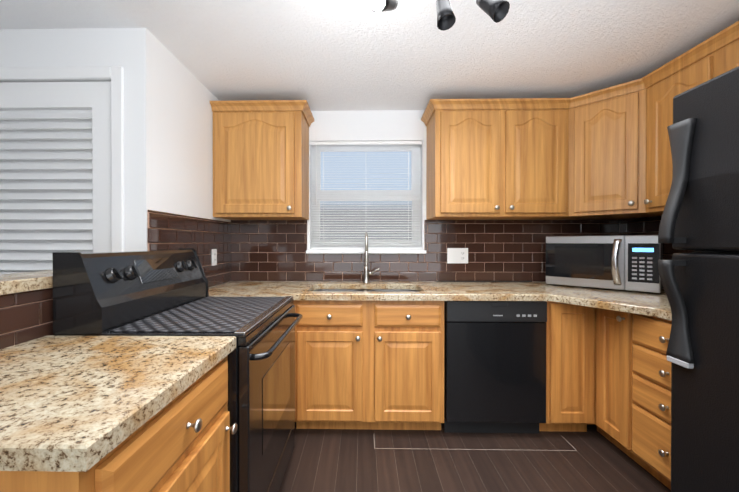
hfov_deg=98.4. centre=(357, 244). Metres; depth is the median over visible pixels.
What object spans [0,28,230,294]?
wall
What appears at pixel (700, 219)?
fridge
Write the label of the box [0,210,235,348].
wall tile
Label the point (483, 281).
counter strip
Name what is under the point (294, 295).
countertop
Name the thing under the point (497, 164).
upper cabinet
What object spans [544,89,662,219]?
upper cabinet
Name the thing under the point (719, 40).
crown molding
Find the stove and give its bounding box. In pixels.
[53,248,302,491]
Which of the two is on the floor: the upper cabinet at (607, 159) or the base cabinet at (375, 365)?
the base cabinet at (375, 365)
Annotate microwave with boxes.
[546,235,662,293]
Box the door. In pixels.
[0,81,111,273]
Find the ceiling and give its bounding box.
[0,0,738,110]
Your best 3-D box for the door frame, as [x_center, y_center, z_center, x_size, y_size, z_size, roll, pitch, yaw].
[-1.640,0.163,1.621,0.911,2.119,0.018,0,0,1]
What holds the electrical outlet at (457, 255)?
attached to the wall tile at (275, 250)
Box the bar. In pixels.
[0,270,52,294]
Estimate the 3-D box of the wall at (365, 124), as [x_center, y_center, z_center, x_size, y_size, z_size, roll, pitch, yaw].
[0.473,0.056,2.693,3.297,2.320,0.140,0,0,1]
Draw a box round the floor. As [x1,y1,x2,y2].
[279,415,670,491]
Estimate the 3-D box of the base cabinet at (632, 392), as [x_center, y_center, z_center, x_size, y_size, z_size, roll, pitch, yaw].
[1.781,0.788,1.469,0.642,0.872,0.490,0,0,1]
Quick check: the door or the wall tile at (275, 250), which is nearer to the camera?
the door
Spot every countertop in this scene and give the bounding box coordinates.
[0,335,235,471]
[209,281,664,300]
[209,293,296,300]
[553,293,671,320]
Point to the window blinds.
(355, 143)
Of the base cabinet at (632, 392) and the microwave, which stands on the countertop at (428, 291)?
the microwave
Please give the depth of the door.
1.65 m
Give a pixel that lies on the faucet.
(367, 273)
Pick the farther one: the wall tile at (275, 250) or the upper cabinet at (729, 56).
the wall tile at (275, 250)
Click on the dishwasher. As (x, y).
(494, 366)
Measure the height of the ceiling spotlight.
0.236 m
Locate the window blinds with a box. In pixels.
[310,141,421,248]
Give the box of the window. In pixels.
[306,139,425,253]
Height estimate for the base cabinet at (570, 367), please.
0.871 m
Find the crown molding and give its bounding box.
[421,21,738,125]
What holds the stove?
on the floor
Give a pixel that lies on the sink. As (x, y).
(369, 290)
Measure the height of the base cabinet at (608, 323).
0.872 m
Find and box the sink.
[313,289,418,291]
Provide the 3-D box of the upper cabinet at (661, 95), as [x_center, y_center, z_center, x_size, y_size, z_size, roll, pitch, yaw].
[1.923,-0.589,1.778,0.373,0.780,0.409,0,0,1]
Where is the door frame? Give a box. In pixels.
[0,66,124,251]
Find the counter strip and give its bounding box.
[436,281,531,281]
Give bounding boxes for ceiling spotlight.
[369,0,509,30]
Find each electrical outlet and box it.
[212,249,216,265]
[447,248,467,262]
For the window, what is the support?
in the wall at (365, 124)
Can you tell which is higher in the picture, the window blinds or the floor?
the window blinds
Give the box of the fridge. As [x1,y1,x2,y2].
[658,66,738,491]
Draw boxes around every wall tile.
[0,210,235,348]
[236,220,615,281]
[616,216,692,288]
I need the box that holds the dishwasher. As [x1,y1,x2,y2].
[444,301,546,432]
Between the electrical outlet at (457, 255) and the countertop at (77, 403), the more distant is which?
the electrical outlet at (457, 255)
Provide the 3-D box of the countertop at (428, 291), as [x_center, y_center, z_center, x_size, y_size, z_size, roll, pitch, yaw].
[0.529,0.327,2.286,3.162,0.040,0.655,0,0,1]
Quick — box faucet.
[363,232,379,282]
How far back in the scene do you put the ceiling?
1.73 m
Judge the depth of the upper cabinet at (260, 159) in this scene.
2.30 m
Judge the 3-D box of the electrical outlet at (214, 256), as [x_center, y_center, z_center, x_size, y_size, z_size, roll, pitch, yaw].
[-1.048,0.093,2.327,0.009,0.120,0.075,0,0,1]
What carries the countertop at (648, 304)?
on the base cabinet at (608, 323)
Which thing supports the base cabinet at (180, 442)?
on the floor
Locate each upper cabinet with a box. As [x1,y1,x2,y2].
[210,100,313,219]
[426,109,568,219]
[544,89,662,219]
[644,49,719,211]
[720,39,738,74]
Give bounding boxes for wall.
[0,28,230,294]
[307,110,619,281]
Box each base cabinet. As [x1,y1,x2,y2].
[0,355,236,491]
[294,289,443,429]
[539,301,594,431]
[595,308,622,450]
[623,312,671,489]

